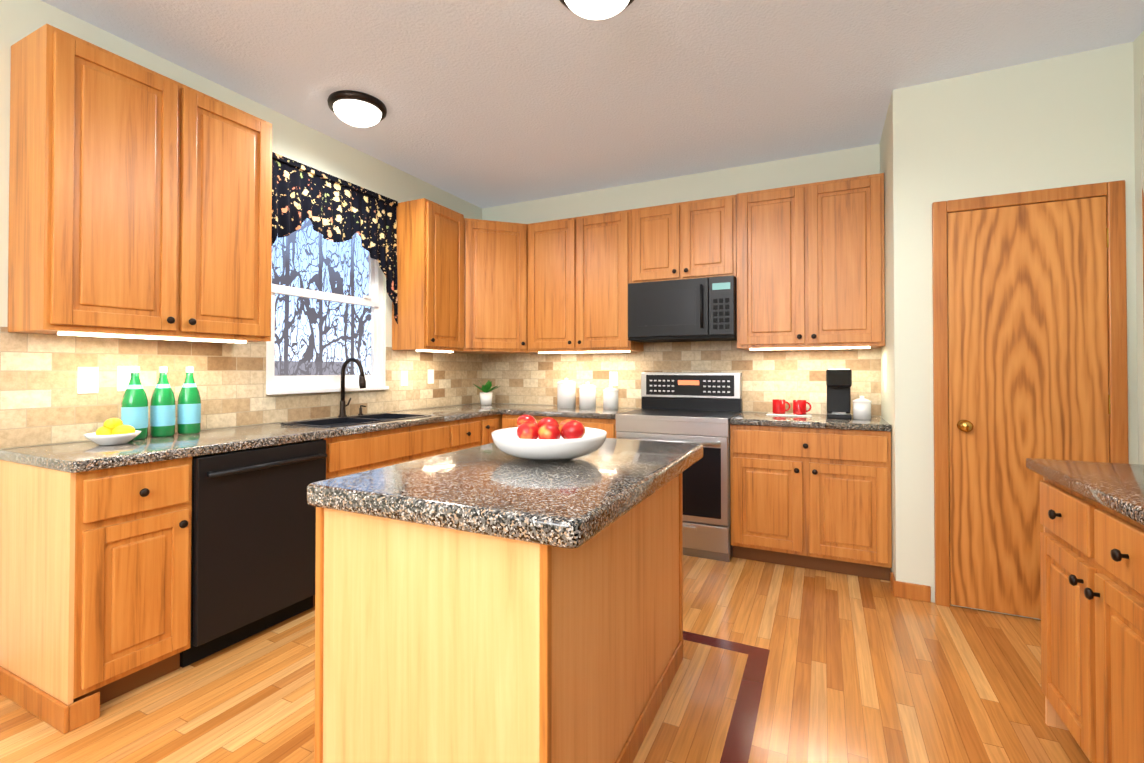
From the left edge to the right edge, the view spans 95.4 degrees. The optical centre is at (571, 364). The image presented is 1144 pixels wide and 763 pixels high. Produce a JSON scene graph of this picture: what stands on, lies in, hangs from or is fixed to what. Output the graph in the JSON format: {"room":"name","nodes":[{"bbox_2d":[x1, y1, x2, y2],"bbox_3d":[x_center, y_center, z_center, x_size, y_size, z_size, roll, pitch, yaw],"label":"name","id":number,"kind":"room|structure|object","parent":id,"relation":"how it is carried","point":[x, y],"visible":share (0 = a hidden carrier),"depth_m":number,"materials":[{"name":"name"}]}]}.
{"room":"kitchen","nodes":[
{"label":"kitchen","id":0,"kind":"room"},
{"bbox_2d":[0,0,481,449],"bbox_3d":[-2.542,-0.135,1.596,0.140,2.756,7.740,0,-1,26],"label":"wall","id":1,"kind":"structure","parent":0,"point":[294,140],"depth_m":2.83,"materials":[{"name":"white paint"}]},
{"bbox_2d":[8,24,271,341],"bbox_3d":[-1.895,-0.693,2.389,0.330,1.140,0.880,0,-1,26],"label":"upper cabinet","id":2,"kind":"object","parent":1,"relation":"attached to","point":[140,200],"depth_m":2.15,"materials":[{"name":"brown wood"}]},
{"bbox_2d":[0,327,483,448],"bbox_3d":[-1.552,0.108,3.470,0.008,0.480,3.180,0,-1,26],"label":"tile backsplash","id":3,"kind":"structure","parent":1,"relation":"attached to","point":[42,402],"depth_m":2.60,"materials":[{"name":"tile"}]},
{"bbox_2d":[77,367,98,393],"bbox_3d":[-2.119,0.071,2.278,0.010,0.116,0.072,0,-1,26],"label":"outlet","id":4,"kind":"object","parent":3,"relation":"attached to","point":[87,380],"depth_m":2.27,"materials":[{"name":"white plastic"}]},
{"bbox_2d":[117,366,130,390],"bbox_3d":[-2.059,0.068,2.405,0.007,0.116,0.072,0,-1,26],"label":"outlet","id":5,"kind":"object","parent":3,"relation":"attached to","point":[123,372],"depth_m":2.39,"materials":[{"name":"white plastic"}]},
{"bbox_2d":[401,371,407,385],"bbox_3d":[-1.287,0.109,3.997,0.010,0.116,0.072,0,-1,26],"label":"outlet","id":6,"kind":"object","parent":3,"relation":"attached to","point":[404,374],"depth_m":4.00,"materials":[{"name":"white plastic"}]},
{"bbox_2d":[428,369,433,383],"bbox_3d":[-1.156,0.103,4.267,0.010,0.116,0.072,0,-1,26],"label":"outlet","id":7,"kind":"object","parent":3,"relation":"attached to","point":[430,371],"depth_m":4.26,"materials":[{"name":"white plastic"}]},
{"bbox_2d":[266,246,388,394],"bbox_3d":[-1.607,-0.437,3.447,0.135,1.240,0.920,0,-1,26],"label":"window","id":8,"kind":"structure","parent":1,"relation":"in","point":[300,384],"depth_m":3.48,"materials":[{"name":"white plastic"}]},
{"bbox_2d":[271,152,397,323],"bbox_3d":[-1.550,-0.757,3.353,0.061,0.918,1.135,0,-1,26],"label":"valance curtain","id":9,"kind":"object","parent":8,"relation":"attached to","point":[333,208],"visible":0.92,"depth_m":3.38,"materials":[{"name":"black fabric"}]},
{"bbox_2d":[392,198,463,350],"bbox_3d":[-1.100,-0.653,4.031,0.330,1.095,0.455,0,-1,26],"label":"upper cabinet","id":10,"kind":"object","parent":1,"relation":"attached to","point":[430,235],"depth_m":3.85,"materials":[{"name":"brown wood"}]},
{"bbox_2d":[0,555,1091,762],"bbox_3d":[-0.588,1.263,0.614,4.620,0.060,7.900,0,-1,26],"label":"floor","id":11,"kind":"structure","parent":0,"point":[780,663],"depth_m":1.97,"materials":[{"name":"brown wood"}]},
{"bbox_2d":[0,457,191,733],"bbox_3d":[-1.886,0.811,2.063,0.614,0.874,0.379,0,-1,26],"label":"base cabinet","id":12,"kind":"object","parent":11,"relation":"on","point":[95,589],"depth_m":1.89,"materials":[{"name":"brown wood"}]},
{"bbox_2d":[0,403,515,472],"bbox_3d":[-1.262,0.367,3.326,0.630,0.040,3.198,0,-1,26],"label":"countertop","id":13,"kind":"structure","parent":12,"relation":"on","point":[78,457],"depth_m":2.25,"materials":[{"name":"stone"}]},
{"bbox_2d":[83,418,141,445],"bbox_3d":[-1.916,0.279,2.173,0.184,0.108,0.184,0,-1,26],"label":"lemon bowl","id":14,"kind":"object","parent":13,"relation":"on","point":[113,431],"visible":1,"depth_m":2.14,"materials":[{"name":"white ceramic"}]},
{"bbox_2d":[121,366,147,439],"bbox_3d":[-1.954,0.172,2.325,0.094,0.326,0.094,0,-1,26],"label":"bottle","id":15,"kind":"object","parent":13,"relation":"on","point":[134,408],"visible":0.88,"depth_m":2.30,"materials":[{"name":"green glass"}]},
{"bbox_2d":[150,366,174,436],"bbox_3d":[-1.913,0.173,2.433,0.094,0.326,0.094,0,-1,26],"label":"bottle","id":16,"kind":"object","parent":13,"relation":"on","point":[162,413],"visible":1,"depth_m":2.40,"materials":[{"name":"green glass"}]},
{"bbox_2d":[177,366,200,433],"bbox_3d":[-1.867,0.174,2.539,0.094,0.326,0.094,0,-1,26],"label":"bottle","id":17,"kind":"object","parent":13,"relation":"on","point":[189,411],"visible":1,"depth_m":2.51,"materials":[{"name":"green glass"}]},
{"bbox_2d":[338,358,365,416],"bbox_3d":[-1.424,0.153,3.406,0.230,0.387,0.094,0,-1,26],"label":"gooseneck faucet","id":18,"kind":"object","parent":13,"relation":"on","point":[362,384],"visible":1,"depth_m":3.41,"materials":[{"name":"black metal"}]},
{"bbox_2d":[281,413,430,427],"bbox_3d":[-1.311,0.363,3.251,0.416,0.041,0.796,0,-1,26],"label":"double-bowl sink","id":19,"kind":"object","parent":13,"relation":"in","point":[350,420],"visible":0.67,"depth_m":3.31,"materials":[{"name":"black"}]},
{"bbox_2d":[358,405,365,414],"bbox_3d":[-1.428,0.313,3.541,0.064,0.070,0.035,0,-1,26],"label":"soap dispenser pump","id":20,"kind":"object","parent":13,"relation":"on","point":[360,410],"visible":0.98,"depth_m":3.54,"materials":[{"name":"black metal"}]},
{"bbox_2d":[473,380,499,404],"bbox_3d":[-0.755,0.248,4.625,0.239,0.224,0.152,0,-1,26],"label":"potted plant","id":21,"kind":"object","parent":13,"relation":"on","point":[486,394],"visible":1,"depth_m":4.57,"materials":[{"name":"green plant"}]},
{"bbox_2d":[180,439,326,667],"bbox_3d":[-1.636,0.817,2.498,0.636,0.872,0.614,0,-1,26],"label":"dishwasher","id":22,"kind":"object","parent":11,"relation":"on","point":[253,544],"visible":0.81,"depth_m":2.30,"materials":[{"name":"black metal"}]},
{"bbox_2d":[313,420,459,605],"bbox_3d":[-1.302,0.824,3.270,0.614,0.874,1.062,0,-1,26],"label":"base cabinet","id":23,"kind":"object","parent":11,"relation":"on","point":[349,454],"depth_m":3.04,"materials":[{"name":"brown wood"}]},
{"bbox_2d":[460,416,491,449],"bbox_3d":[-1.026,0.831,3.841,0.614,0.874,0.512,0,-1,26],"label":"base cabinet","id":24,"kind":"object","parent":11,"relation":"on","point":[474,432],"depth_m":3.81,"materials":[{"name":"brown wood"}]},
{"bbox_2d":[492,414,501,442],"bbox_3d":[-0.912,0.833,4.076,0.614,0.874,0.316,0,-1,26],"label":"base cabinet","id":25,"kind":"object","parent":11,"relation":"on","point":[496,419],"depth_m":4.06,"materials":[{"name":"brown wood"}]},
{"bbox_2d":[314,478,682,762],"bbox_3d":[-0.115,0.819,1.844,0.739,0.854,1.242,0,-1,26],"label":"kitchen island","id":26,"kind":"object","parent":11,"relation":"on","point":[489,603],"depth_m":1.33,"materials":[{"name":"brown wood"}]},
{"bbox_2d":[307,438,702,553],"bbox_3d":[-0.089,0.361,1.804,0.830,0.061,1.260,0,-1,26],"label":"island countertop","id":27,"kind":"structure","parent":26,"relation":"on","point":[565,506],"depth_m":1.37,"materials":[{"name":"grey stone"}]},
{"bbox_2d":[491,414,606,459],"bbox_3d":[-0.081,0.259,1.857,0.410,0.142,0.410,0,-1,26],"label":"bowl","id":28,"kind":"object","parent":27,"relation":"on","point":[546,438],"visible":1,"depth_m":1.73,"materials":[{"name":"white ceramic"}]},
{"bbox_2d":[502,415,616,438],"bbox_3d":[0.002,0.834,4.135,0.970,0.874,0.645,0,-1,26],"label":"base cabinet","id":29,"kind":"object","parent":11,"relation":"on","point":[608,426],"visible":0.1,"depth_m":3.78,"materials":[{"name":"brown wood"}]},
{"bbox_2d":[504,404,640,419],"bbox_3d":[0.014,0.376,4.142,0.956,0.040,0.618,0,-1,26],"label":"countertop","id":30,"kind":"structure","parent":29,"relation":"on","point":[520,409],"depth_m":3.97,"materials":[{"name":"stone"}]},
{"bbox_2d":[557,378,575,407],"bbox_3d":[-0.045,0.234,4.251,0.156,0.244,0.156,0,-1,26],"label":"canister","id":31,"kind":"object","parent":30,"relation":"on","point":[566,392],"visible":1,"depth_m":4.19,"materials":[{"name":"white ceramic"}]},
{"bbox_2d":[579,382,595,408],"bbox_3d":[0.126,0.248,4.179,0.140,0.214,0.140,0,-1,26],"label":"canister","id":32,"kind":"object","parent":30,"relation":"on","point":[587,395],"visible":1,"depth_m":4.12,"materials":[{"name":"white ceramic"}]},
{"bbox_2d":[603,385,618,409],"bbox_3d":[0.306,0.260,4.103,0.126,0.189,0.126,0,-1,26],"label":"canister","id":33,"kind":"object","parent":30,"relation":"on","point":[610,397],"visible":1,"depth_m":4.05,"materials":[{"name":"white ceramic"}]},
{"bbox_2d":[615,372,741,561],"bbox_3d":[0.774,0.664,3.723,0.762,1.205,0.705,0,-1,26],"label":"range","id":34,"kind":"object","parent":11,"relation":"on","point":[714,398],"visible":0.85,"depth_m":3.42,"materials":[{"name":"grey metal"}]},
{"bbox_2d":[730,425,891,580],"bbox_3d":[1.535,0.826,3.394,0.886,0.874,0.645,0,-1,26],"label":"base cabinet","id":35,"kind":"object","parent":11,"relation":"on","point":[814,498],"visible":0.98,"depth_m":3.12,"materials":[{"name":"brown wood"}]},
{"bbox_2d":[730,412,891,431],"bbox_3d":[1.539,0.368,3.404,0.884,0.040,0.618,0,-1,26],"label":"countertop","id":36,"kind":"structure","parent":35,"relation":"on","point":[823,421],"depth_m":3.19,"materials":[{"name":"stone"}]},
{"bbox_2d":[766,412,811,416],"bbox_3d":[1.482,0.344,3.549,0.280,0.008,0.170,0,-1,26],"label":"tray","id":37,"kind":"object","parent":36,"relation":"on","point":[789,414],"visible":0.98,"depth_m":3.51,"materials":[{"name":"white ceramic"}]},
{"bbox_2d":[772,399,790,413],"bbox_3d":[1.438,0.292,3.571,0.116,0.095,0.084,0,-1,26],"label":"mug","id":38,"kind":"object","parent":37,"relation":"on","point":[778,406],"visible":1,"depth_m":3.54,"materials":[{"name":"red ceramic"}]},
{"bbox_2d":[793,400,811,414],"bbox_3d":[1.555,0.291,3.515,0.116,0.095,0.084,0,-1,26],"label":"mug","id":39,"kind":"object","parent":37,"relation":"on","point":[799,407],"visible":1,"depth_m":3.49,"materials":[{"name":"red ceramic"}]},
{"bbox_2d":[826,369,851,418],"bbox_3d":[1.742,0.189,3.398,0.146,0.315,0.240,0,-1,26],"label":"coffee maker","id":40,"kind":"object","parent":36,"relation":"on","point":[838,383],"visible":1,"depth_m":3.39,"materials":[{"name":"black plastic"}]},
{"bbox_2d":[852,396,871,419],"bbox_3d":[1.833,0.272,3.286,0.106,0.147,0.106,0,-1,26],"label":"jar","id":41,"kind":"object","parent":36,"relation":"on","point":[861,407],"visible":1,"depth_m":3.25,"materials":[{"name":"white ceramic"}]},
{"bbox_2d":[1040,477,1143,762],"bbox_3d":[1.647,0.802,1.168,0.665,0.874,1.154,0,-1,26],"label":"base cabinet","id":42,"kind":"object","parent":11,"relation":"on","point":[1092,609],"visible":1,"depth_m":1.46,"materials":[{"name":"brown wood"}]},
{"bbox_2d":[1026,458,1143,524],"bbox_3d":[1.649,0.344,1.172,0.660,0.040,1.166,0,-1,26],"label":"countertop","id":43,"kind":"structure","parent":42,"relation":"on","point":[1118,488],"depth_m":1.49,"materials":[{"name":"stone"}]},
{"bbox_2d":[41,0,1143,208],"bbox_3d":[-0.588,-1.553,0.644,4.620,0.060,7.900,0,-1,26],"label":"ceiling","id":44,"kind":"structure","parent":0,"point":[490,103],"depth_m":2.62,"materials":[{"name":"white paint"}]},
{"bbox_2d":[327,90,386,126],"bbox_3d":[-1.236,-1.442,3.001,0.318,0.111,0.318,0,-1,26],"label":"flush ceiling light","id":45,"kind":"object","parent":44,"relation":"attached to","point":[356,108],"visible":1,"depth_m":2.92,"materials":[{"name":"white glass"}]},
{"bbox_2d":[560,0,633,19],"bbox_3d":[0.100,-1.452,2.043,0.338,0.111,0.338,0,-1,26],"label":"flush ceiling light","id":46,"kind":"object","parent":44,"relation":"attached to","point":[595,9],"visible":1,"depth_m":2.06,"materials":[{"name":"white glass"}]},
{"bbox_2d":[482,144,880,416],"bbox_3d":[0.643,-0.106,4.277,3.260,2.756,0.140,0,-1,26],"label":"wall","id":47,"kind":"structure","parent":0,"point":[841,164],"depth_m":4.04,"materials":[{"name":"white paint"}]},
{"bbox_2d":[453,218,537,353],"bbox_3d":[-0.690,-0.636,4.464,0.693,1.070,0.686,0,-1,26],"label":"upper cabinet","id":48,"kind":"object","parent":47,"relation":"attached to","point":[495,287],"visible":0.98,"depth_m":4.24,"materials":[{"name":"brown wood"}]},
{"bbox_2d":[527,209,643,351],"bbox_3d":[0.101,-0.638,4.278,0.910,1.070,0.331,0,-1,26],"label":"upper cabinet","id":49,"kind":"object","parent":47,"relation":"attached to","point":[579,268],"depth_m":4.11,"materials":[{"name":"brown wood"}]},
{"bbox_2d":[57,332,869,353],"bbox_3d":[-0.052,-0.113,2.702,2.980,0.011,2.900,0,-1,26],"label":"bars","id":50,"kind":"object","parent":49,"relation":"attached to","point":[138,337],"visible":0.9,"depth_m":2.56,"materials":[{"name":"white"}]},
{"bbox_2d":[484,341,880,415],"bbox_3d":[0.611,0.084,4.208,3.260,0.545,0.008,0,-1,26],"label":"tile backsplash","id":51,"kind":"structure","parent":47,"relation":"attached to","point":[767,375],"depth_m":4.03,"materials":[{"name":"tile"}]},
{"bbox_2d":[610,372,617,385],"bbox_3d":[0.346,0.122,4.326,0.072,0.116,0.010,0,-1,26],"label":"outlet","id":52,"kind":"object","parent":51,"relation":"attached to","point":[613,375],"depth_m":4.32,"materials":[{"name":"white plastic"}]},
{"bbox_2d":[631,195,734,282],"bbox_3d":[0.858,-0.890,3.915,0.766,0.573,0.331,0,-1,26],"label":"upper cabinet","id":53,"kind":"object","parent":47,"relation":"attached to","point":[696,238],"depth_m":3.76,"materials":[{"name":"brown wood"}]},
{"bbox_2d":[628,276,736,342],"bbox_3d":[0.834,-0.389,3.859,0.764,0.423,0.428,0,-1,26],"label":"over-the-range microwave","id":54,"kind":"object","parent":53,"relation":"attached to","point":[693,310],"visible":1,"depth_m":3.69,"materials":[{"name":"black metal"}]},
{"bbox_2d":[735,173,884,349],"bbox_3d":[1.604,-0.648,3.550,0.884,1.074,0.334,0,-1,26],"label":"upper cabinet","id":55,"kind":"object","parent":47,"relation":"attached to","point":[804,264],"depth_m":3.38,"materials":[{"name":"brown wood"}]},
{"bbox_2d":[879,115,886,421],"bbox_3d":[2.028,-0.117,3.257,0.120,2.756,0.770,0,-1,26],"label":"wall","id":56,"kind":"structure","parent":0,"point":[883,141],"depth_m":3.24,"materials":[{"name":"white paint"}]},
{"bbox_2d":[887,42,1137,619],"bbox_3d":[2.275,-0.123,2.643,1.100,2.756,0.120,0,-1,26],"label":"wall","id":57,"kind":"structure","parent":0,"point":[1061,121],"depth_m":2.71,"materials":[{"name":"white paint"}]},
{"bbox_2d":[890,572,930,601],"bbox_3d":[-0.745,1.187,0.291,4.220,0.085,6.980,0,-1,26],"label":"baseboard","id":58,"kind":"structure","parent":57,"relation":"attached to","point":[911,591],"depth_m":2.78,"materials":[{"name":"brown wood"}]},
{"bbox_2d":[932,180,1128,618],"bbox_3d":[2.224,0.200,2.546,0.744,2.107,0.091,0,-1,26],"label":"pantry door","id":59,"kind":"structure","parent":57,"relation":"in","point":[1029,289],"depth_m":2.58,"materials":[{"name":"brown wood"}]},
{"bbox_2d":[1133,31,1143,464],"bbox_3d":[1.190,-0.160,-0.703,0.140,2.756,6.850,0,-1,26],"label":"wall","id":60,"kind":"structure","parent":0,"point":[1138,50],"depth_m":2.39,"materials":[{"name":"white paint"}]},
{"bbox_2d":[1141,76,1143,310],"bbox_3d":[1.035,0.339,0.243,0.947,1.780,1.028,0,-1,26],"label":"upper cabinet","id":61,"kind":"object","parent":60,"relation":"attached to","point":[1142,110],"visible":1,"depth_m":0.82,"materials":[{"name":"brown wood"}]},
{"label":"outside","id":62,"kind":"structure","parent":0,"visible":0},
{"bbox_2d":[272,218,370,375],"bbox_3d":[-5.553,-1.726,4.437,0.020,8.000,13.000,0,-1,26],"label":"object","id":63,"kind":"structure","parent":62,"point":[317,337],"depth_m":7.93,"materials":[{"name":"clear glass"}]}
]}

